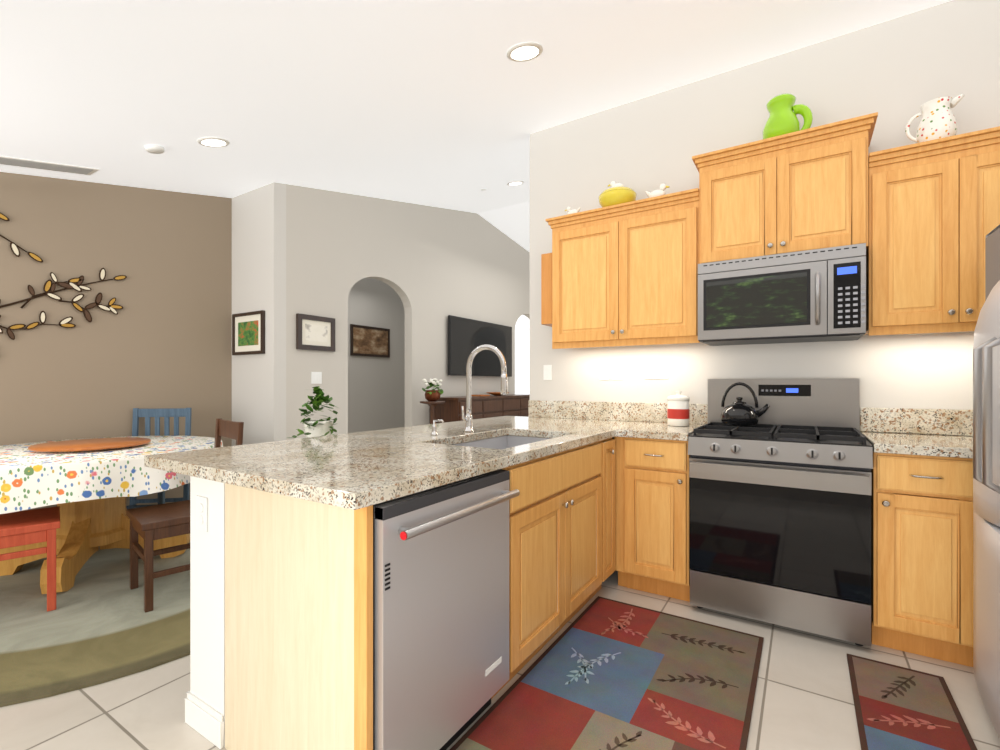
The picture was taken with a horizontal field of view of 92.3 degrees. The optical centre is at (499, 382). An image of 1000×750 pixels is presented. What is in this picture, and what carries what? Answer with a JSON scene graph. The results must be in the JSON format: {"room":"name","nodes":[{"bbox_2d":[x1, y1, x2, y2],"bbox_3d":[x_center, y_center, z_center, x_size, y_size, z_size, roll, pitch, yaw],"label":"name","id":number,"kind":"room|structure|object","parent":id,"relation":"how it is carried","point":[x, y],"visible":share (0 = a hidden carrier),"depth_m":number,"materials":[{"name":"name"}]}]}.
{"room":"kitchen","nodes":[
{"label":"kitchen","id":0,"kind":"room"},
{"bbox_2d":[0,172,231,510],"bbox_3d":[-3.477,-0.760,3.367,0.120,3.900,3.100,0,0,32],"label":"wall","id":1,"kind":"structure","parent":0,"point":[162,338],"depth_m":3.85,"materials":[{"name":"beige paint"}]},
{"bbox_2d":[0,213,42,262],"bbox_3d":[-3.643,-1.111,2.971,0.024,0.483,1.214,0,0,32],"label":"art","id":2,"kind":"object","parent":1,"relation":"attached to","point":[15,250],"visible":0.92,"depth_m":3.36,"materials":[{"name":"brown metal"}]},
{"bbox_2d":[0,268,126,339],"bbox_3d":[-3.507,-0.526,3.185,0.024,0.765,1.726,0,0,32],"label":"art","id":3,"kind":"object","parent":1,"relation":"attached to","point":[78,286],"visible":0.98,"depth_m":3.60,"materials":[{"name":"brown metal"}]},
{"bbox_2d":[190,476,224,746],"bbox_3d":[-0.335,0.749,2.664,0.220,0.883,2.459,0,0,32],"label":"wall","id":4,"kind":"structure","parent":0,"point":[207,618],"depth_m":1.62,"materials":[{"name":"white paint"}]},
{"bbox_2d":[196,495,207,531],"bbox_3d":[-1.018,0.445,1.635,0.070,0.115,0.008,0,0,32],"label":"outlet","id":5,"kind":"object","parent":4,"relation":"attached to","point":[201,513],"visible":1,"depth_m":1.63,"materials":[{"name":"white plastic"}]},
{"bbox_2d":[184,691,224,748],"bbox_3d":[-0.343,1.137,2.662,0.238,0.105,2.477,0,0,32],"label":"baseboard","id":6,"kind":"structure","parent":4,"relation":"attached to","point":[205,720],"depth_m":1.61,"materials":[{"name":"white paint"}]},
{"bbox_2d":[232,182,285,445],"bbox_3d":[-2.737,-0.760,4.804,1.790,3.900,0.120,0,0,32],"label":"wall","id":7,"kind":"structure","parent":0,"point":[259,284],"depth_m":4.37,"materials":[{"name":"white paint"}]},
{"bbox_2d":[232,310,264,354],"bbox_3d":[-2.342,-0.460,4.465,0.501,0.392,0.028,0,0,32],"label":"picture","id":8,"kind":"object","parent":7,"relation":"attached to","point":[248,333],"visible":1,"depth_m":4.45,"materials":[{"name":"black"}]},
{"bbox_2d":[348,278,404,432],"bbox_3d":[-1.904,-0.760,7.693,0.100,3.900,5.650,0,0,32],"label":"wall","id":9,"kind":"structure","parent":0,"point":[376,393],"depth_m":7.54,"materials":[{"name":"white paint"}]},
{"bbox_2d":[350,324,389,357],"bbox_3d":[-1.997,-0.640,7.426,0.028,0.463,0.783,0,0,32],"label":"picture","id":10,"kind":"object","parent":9,"relation":"attached to","point":[369,341],"visible":0.98,"depth_m":7.40,"materials":[{"name":"brown"}]},
{"bbox_2d":[286,184,529,439],"bbox_3d":[-0.454,-0.760,6.843,0.120,3.900,5.770,0,0,32],"label":"wall","id":11,"kind":"structure","parent":0,"point":[433,267],"depth_m":5.67,"materials":[{"name":"beige paint"}]},
{"bbox_2d":[296,313,334,351],"bbox_3d":[-1.770,-0.480,4.629,0.028,0.331,0.421,0,0,32],"label":"picture","id":12,"kind":"object","parent":11,"relation":"attached to","point":[313,332],"visible":1,"depth_m":4.61,"materials":[{"name":"beige"}]},
{"bbox_2d":[311,372,321,383],"bbox_3d":[-1.773,-0.050,4.643,0.008,0.115,0.116,0,0,32],"label":"light switch","id":13,"kind":"object","parent":11,"relation":"attached to","point":[316,377],"visible":1,"depth_m":4.64,"materials":[{"name":"white plastic"}]},
{"bbox_2d":[448,315,511,376],"bbox_3d":[-0.259,-0.495,6.975,0.066,0.790,1.580,0,0,32],"label":"television","id":14,"kind":"object","parent":11,"relation":"attached to","point":[466,337],"visible":0.92,"depth_m":6.82,"materials":[{"name":"black plastic"}]},
{"bbox_2d":[0,0,951,212],"bbox_3d":[-1.169,-1.767,3.478,9.560,1.461,6.720,0,0,32],"label":"ceiling","id":15,"kind":"structure","parent":0,"point":[447,104],"depth_m":2.60,"materials":[{"name":"white paint"}]},
{"bbox_2d":[0,156,98,174],"bbox_3d":[-3.119,-1.479,3.260,0.170,0.131,0.589,0,0,32],"label":"ceiling vent","id":16,"kind":"object","parent":15,"relation":"in","point":[28,163],"visible":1,"depth_m":3.27,"materials":[{"name":"white metal"}]},
{"bbox_2d":[144,145,164,153],"bbox_3d":[-2.290,-1.550,3.185,0.110,0.048,0.111,0,0,32],"label":"smoke detector","id":17,"kind":"object","parent":15,"relation":"attached to","point":[155,149],"visible":1,"depth_m":3.16,"materials":[{"name":"white plastic"}]},
{"bbox_2d":[197,137,229,146],"bbox_3d":[-1.911,-1.606,3.203,0.190,0.045,0.187,0,0,32],"label":"recessed light","id":18,"kind":"object","parent":15,"relation":"in","point":[212,142],"visible":1,"depth_m":3.19,"materials":[{"name":"white glass"}]},
{"bbox_2d":[507,181,523,185],"bbox_3d":[0.172,-2.217,5.328,0.190,0.045,0.187,0,0,32],"label":"recessed light","id":19,"kind":"object","parent":15,"relation":"in","point":[513,183],"visible":0.98,"depth_m":5.32,"materials":[{"name":"white paint"}]},
{"bbox_2d":[506,42,542,61],"bbox_3d":[0.128,-1.706,2.478,0.190,0.045,0.187,0,0,32],"label":"recessed light","id":20,"kind":"object","parent":15,"relation":"in","point":[523,51],"visible":1,"depth_m":2.47,"materials":[{"name":"white glass"}]},
{"bbox_2d":[0,570,999,749],"bbox_3d":[0.608,1.215,6.277,9.560,0.050,13.350,0,0,32],"label":"floor","id":21,"kind":"structure","parent":0,"point":[803,699],"depth_m":1.79,"materials":[{"name":"tile"}]},
{"bbox_2d":[0,546,189,706],"bbox_3d":[-2.278,1.183,2.867,2.400,0.011,2.680,0,0,32],"label":"dining rug","id":22,"kind":"object","parent":21,"relation":"on","point":[99,625],"visible":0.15,"depth_m":2.31,"materials":[{"name":"beige carpet"}]},
{"bbox_2d":[0,506,59,611],"bbox_3d":[-2.599,0.950,2.512,0.438,0.455,0.436,0,0,-43],"label":"chair","id":23,"kind":"object","parent":22,"relation":"on","point":[21,528],"visible":1,"depth_m":2.47,"materials":[{"name":"paint"}]},
{"bbox_2d":[0,436,222,593],"bbox_3d":[-2.641,0.799,3.097,1.557,0.755,1.548,0,0,32],"label":"dining table","id":24,"kind":"object","parent":22,"relation":"on","point":[88,492],"visible":0.62,"depth_m":2.76,"materials":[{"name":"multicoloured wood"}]},
{"bbox_2d":[28,437,150,451],"bbox_3d":[-2.648,0.404,3.125,0.610,0.032,0.610,0,0,32],"label":"lazy susan","id":25,"kind":"object","parent":24,"relation":"on","point":[88,444],"visible":1,"depth_m":3.03,"materials":[{"name":"brown wood"}]},
{"bbox_2d":[126,408,191,508],"bbox_3d":[-2.759,0.692,3.757,0.430,0.970,0.487,0,0,-10],"label":"chair","id":26,"kind":"object","parent":22,"relation":"on","point":[167,413],"visible":0.29,"depth_m":3.96,"materials":[{"name":"paint"}]},
{"bbox_2d":[126,418,243,611],"bbox_3d":[-1.814,0.702,2.771,0.430,0.950,0.487,0,0,44],"label":"chair","id":27,"kind":"object","parent":22,"relation":"on","point":[149,524],"visible":0.67,"depth_m":2.62,"materials":[{"name":"brown wood"}]},
{"bbox_2d":[420,378,444,423],"bbox_3d":[-0.796,0.566,5.669,0.300,1.248,0.300,0,0,32],"label":"stand","id":28,"kind":"object","parent":21,"relation":"on","point":[432,396],"visible":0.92,"depth_m":5.62,"materials":[{"name":"brown wood"}]},
{"bbox_2d":[373,469,519,749],"bbox_3d":[-0.374,0.752,1.634,0.678,0.872,0.622,0,0,32],"label":"dishwasher","id":29,"kind":"object","parent":21,"relation":"on","point":[440,616],"visible":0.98,"depth_m":1.41,"materials":[{"name":"grey metal"}]},
{"bbox_2d":[435,394,529,423],"bbox_3d":[-0.156,0.685,6.743,0.471,1.010,2.020,0,0,32],"label":"console","id":30,"kind":"object","parent":21,"relation":"on","point":[450,409],"visible":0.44,"depth_m":6.25,"materials":[{"name":"brown wood"}]},
{"bbox_2d":[471,392,508,395],"bbox_3d":[-0.133,0.157,6.788,0.340,0.045,0.720,0,0,32],"label":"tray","id":31,"kind":"object","parent":30,"relation":"on","point":[495,393],"visible":0.81,"depth_m":6.79,"materials":[{"name":"brown wood"}]},
{"bbox_2d":[454,435,604,698],"bbox_3d":[0.001,0.749,2.341,0.690,0.888,0.954,0,0,32],"label":"base cabinet","id":32,"kind":"object","parent":21,"relation":"on","point":[557,518],"depth_m":2.06,"materials":[{"name":"brown wood"}]},
{"bbox_2d":[144,438,307,483],"bbox_3d":[-0.379,0.219,2.655,0.573,0.170,2.517,0,0,32],"label":"countertop","id":33,"kind":"structure","parent":32,"relation":"on","point":[211,463],"depth_m":1.72,"materials":[{"name":"stone"}]},
{"bbox_2d":[228,456,307,499],"bbox_3d":[-0.399,0.284,1.675,0.390,0.040,0.840,0,0,32],"label":"countertop","id":34,"kind":"structure","parent":32,"relation":"on","point":[286,476],"depth_m":1.40,"materials":[{"name":"stone"}]},
{"bbox_2d":[308,402,623,509],"bbox_3d":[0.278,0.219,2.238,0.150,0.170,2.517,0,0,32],"label":"countertop","id":35,"kind":"structure","parent":32,"relation":"on","point":[356,470],"depth_m":1.88,"materials":[{"name":"stone"}]},
{"bbox_2d":[292,386,337,438],"bbox_3d":[-1.058,0.597,2.738,0.300,1.160,0.351,0,0,32],"label":"potted plant","id":36,"kind":"object","parent":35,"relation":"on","point":[318,427],"visible":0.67,"depth_m":2.71,"materials":[{"name":"green plant"}]},
{"bbox_2d":[430,419,443,434],"bbox_3d":[-0.315,0.223,2.414,0.082,0.081,0.040,0,0,32],"label":"soap dispenser","id":37,"kind":"object","parent":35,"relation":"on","point":[434,430],"visible":1,"depth_m":2.42,"materials":[{"name":"silver metal"}]},
{"bbox_2d":[462,344,507,431],"bbox_3d":[-0.088,0.029,2.532,0.274,0.468,0.095,0,0,32],"label":"faucet","id":38,"kind":"object","parent":35,"relation":"on","point":[467,419],"visible":1,"depth_m":2.57,"materials":[{"name":"silver metal"}]},
{"bbox_2d":[455,435,550,448],"bbox_3d":[0.025,0.433,2.353,0.467,0.254,0.787,0,0,32],"label":"sink","id":39,"kind":"object","parent":35,"relation":"in","point":[504,442],"visible":0.1,"depth_m":2.71,"materials":[{"name":"silver metal"}]},
{"bbox_2d":[528,400,603,407],"bbox_3d":[0.477,0.219,3.057,0.390,0.170,0.920,0,0,32],"label":"countertop","id":40,"kind":"structure","parent":32,"relation":"on","point":[531,403],"depth_m":3.64,"materials":[{"name":"stone"}]},
{"bbox_2d":[450,596,763,749],"bbox_3d":[0.459,1.184,1.773,0.805,0.010,1.585,0,0,32],"label":"kitchen rug","id":41,"kind":"object","parent":21,"relation":"on","point":[601,673],"visible":1,"depth_m":1.84,"materials":[{"name":"multicoloured fabric"}]},
{"bbox_2d":[605,438,614,579],"bbox_3d":[0.313,0.749,2.832,0.690,0.888,0.211,0,0,32],"label":"base cabinet","id":42,"kind":"object","parent":21,"relation":"on","point":[609,443],"depth_m":2.66,"materials":[{"name":"brown wood"}]},
{"bbox_2d":[614,437,690,601],"bbox_3d":[0.980,0.749,2.892,0.409,0.883,0.666,0,0,32],"label":"base cabinet","id":43,"kind":"object","parent":21,"relation":"on","point":[651,515],"visible":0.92,"depth_m":2.64,"materials":[{"name":"brown wood"}]},
{"bbox_2d":[620,402,707,440],"bbox_3d":[0.999,0.219,2.886,0.374,0.170,0.650,0,0,32],"label":"countertop","id":44,"kind":"structure","parent":43,"relation":"on","point":[637,420],"depth_m":3.07,"materials":[{"name":"stone"}]},
{"bbox_2d":[667,391,689,425],"bbox_3d":[1.104,0.155,2.971,0.132,0.215,0.132,0,0,32],"label":"canister","id":45,"kind":"object","parent":44,"relation":"on","point":[678,411],"visible":1,"depth_m":2.92,"materials":[{"name":"white ceramic"}]},
{"bbox_2d":[688,378,872,646],"bbox_3d":[1.458,0.583,2.541,0.758,1.215,0.703,0,0,32],"label":"range","id":46,"kind":"object","parent":21,"relation":"on","point":[780,493],"visible":0.98,"depth_m":2.31,"materials":[{"name":"grey metal"}]},
{"bbox_2d":[721,382,769,425],"bbox_3d":[1.395,0.117,2.733,0.252,0.243,0.196,0,0,32],"label":"kettle","id":47,"kind":"object","parent":46,"relation":"on","point":[739,412],"visible":1,"depth_m":2.69,"materials":[{"name":"black metal"}]},
{"bbox_2d":[847,654,977,749],"bbox_3d":[1.378,1.184,1.589,0.315,0.010,1.000,0,0,32],"label":"kitchen rug","id":48,"kind":"object","parent":21,"relation":"on","point":[899,708],"visible":1,"depth_m":1.73,"materials":[{"name":"multicoloured fabric"}]},
{"bbox_2d":[871,452,972,666],"bbox_3d":[1.954,0.749,2.273,0.347,0.883,0.664,0,0,32],"label":"base cabinet","id":49,"kind":"object","parent":21,"relation":"on","point":[922,555],"visible":0.85,"depth_m":2.04,"materials":[{"name":"brown wood"}]},
{"bbox_2d":[860,407,972,457],"bbox_3d":[2.303,0.219,2.060,1.170,0.170,0.647,0,0,32],"label":"countertop","id":50,"kind":"structure","parent":49,"relation":"on","point":[910,431],"depth_m":2.43,"materials":[{"name":"stone"}]},
{"bbox_2d":[973,225,999,738],"bbox_3d":[1.919,0.310,1.281,0.933,1.760,0.940,0,0,32],"label":"fridge","id":51,"kind":"object","parent":21,"relation":"on","point":[986,508],"visible":1,"depth_m":1.60,"materials":[{"name":"grey metal"}]},
{"bbox_2d":[477,201,529,329],"bbox_3d":[2.408,-2.042,9.113,9.560,0.912,6.630,0,0,32],"label":"wall","id":52,"kind":"structure","parent":0,"point":[512,222],"depth_m":7.16,"materials":[{"name":"white paint"}]},
{"bbox_2d":[530,0,999,438],"bbox_3d":[1.686,-0.760,2.909,3.370,3.900,0.120,0,0,32],"label":"wall","id":53,"kind":"structure","parent":0,"point":[896,74],"depth_m":2.88,"materials":[{"name":"white paint"}]},
{"bbox_2d":[543,365,551,379],"bbox_3d":[0.364,-0.080,3.671,0.070,0.115,0.008,0,0,32],"label":"electrical outlet","id":54,"kind":"object","parent":53,"relation":"attached to","point":[547,372],"visible":1,"depth_m":3.67,"materials":[{"name":"white plastic"}]},
{"bbox_2d":[546,188,699,348],"bbox_3d":[0.818,-0.681,3.174,0.988,0.892,0.364,0,0,32],"label":"upper cabinet","id":55,"kind":"object","parent":53,"relation":"attached to","point":[624,274],"visible":1,"depth_m":3.01,"materials":[{"name":"brown wood"}]},
{"bbox_2d":[541,253,551,326],"bbox_3d":[0.383,-0.654,3.428,0.083,0.492,0.224,0,0,32],"label":"spice shelf","id":56,"kind":"object","parent":55,"relation":"attached to","point":[546,289],"visible":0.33,"depth_m":3.33,"materials":[{"name":"brown wood"}]},
{"bbox_2d":[565,207,580,214],"bbox_3d":[0.493,-1.166,3.264,0.120,0.076,0.050,0,0,32],"label":"duck figurine","id":57,"kind":"object","parent":55,"relation":"on","point":[569,210],"visible":0.81,"depth_m":3.24,"materials":[{"name":"white ceramic"}]},
{"bbox_2d":[598,181,636,206],"bbox_3d":[0.765,-1.224,3.127,0.244,0.193,0.244,0,0,32],"label":"bowl","id":58,"kind":"object","parent":55,"relation":"on","point":[617,193],"visible":0.81,"depth_m":3.04,"materials":[{"name":"yellow ceramic"}]},
{"bbox_2d":[645,183,669,197],"bbox_3d":[0.970,-1.175,2.961,0.148,0.094,0.061,0,0,32],"label":"duck figurine","id":59,"kind":"object","parent":55,"relation":"on","point":[660,191],"visible":0.77,"depth_m":2.93,"materials":[{"name":"white ceramic"}]},
{"bbox_2d":[692,112,877,263],"bbox_3d":[1.558,-0.991,2.689,0.848,0.633,0.385,0,0,32],"label":"upper cabinet","id":60,"kind":"object","parent":53,"relation":"attached to","point":[802,190],"visible":0.96,"depth_m":2.52,"materials":[{"name":"brown wood"}]},
{"bbox_2d":[698,243,865,345],"bbox_3d":[1.532,-0.452,2.657,0.756,0.436,0.466,0,0,32],"label":"microwave","id":61,"kind":"object","parent":60,"relation":"attached to","point":[816,295],"visible":1,"depth_m":2.48,"materials":[{"name":"grey metal"}]},
{"bbox_2d":[762,93,812,138],"bbox_3d":[1.571,-1.433,2.627,0.238,0.250,0.180,0,0,32],"label":"pitcher","id":62,"kind":"object","parent":60,"relation":"on","point":[783,110],"visible":0.75,"depth_m":2.58,"materials":[{"name":"green ceramic"}]},
{"bbox_2d":[864,126,999,335],"bbox_3d":[2.172,-0.681,2.314,0.652,0.892,0.364,0,0,32],"label":"upper cabinet","id":63,"kind":"object","parent":53,"relation":"attached to","point":[933,213],"visible":0.96,"depth_m":2.24,"materials":[{"name":"brown wood"}]},
{"bbox_2d":[905,94,963,142],"bbox_3d":[2.075,-1.240,2.295,0.213,0.223,0.150,0,0,32],"label":"pitcher","id":64,"kind":"object","parent":63,"relation":"on","point":[938,120],"visible":0.85,"depth_m":2.25,"materials":[{"name":"ceramic"}]}
]}

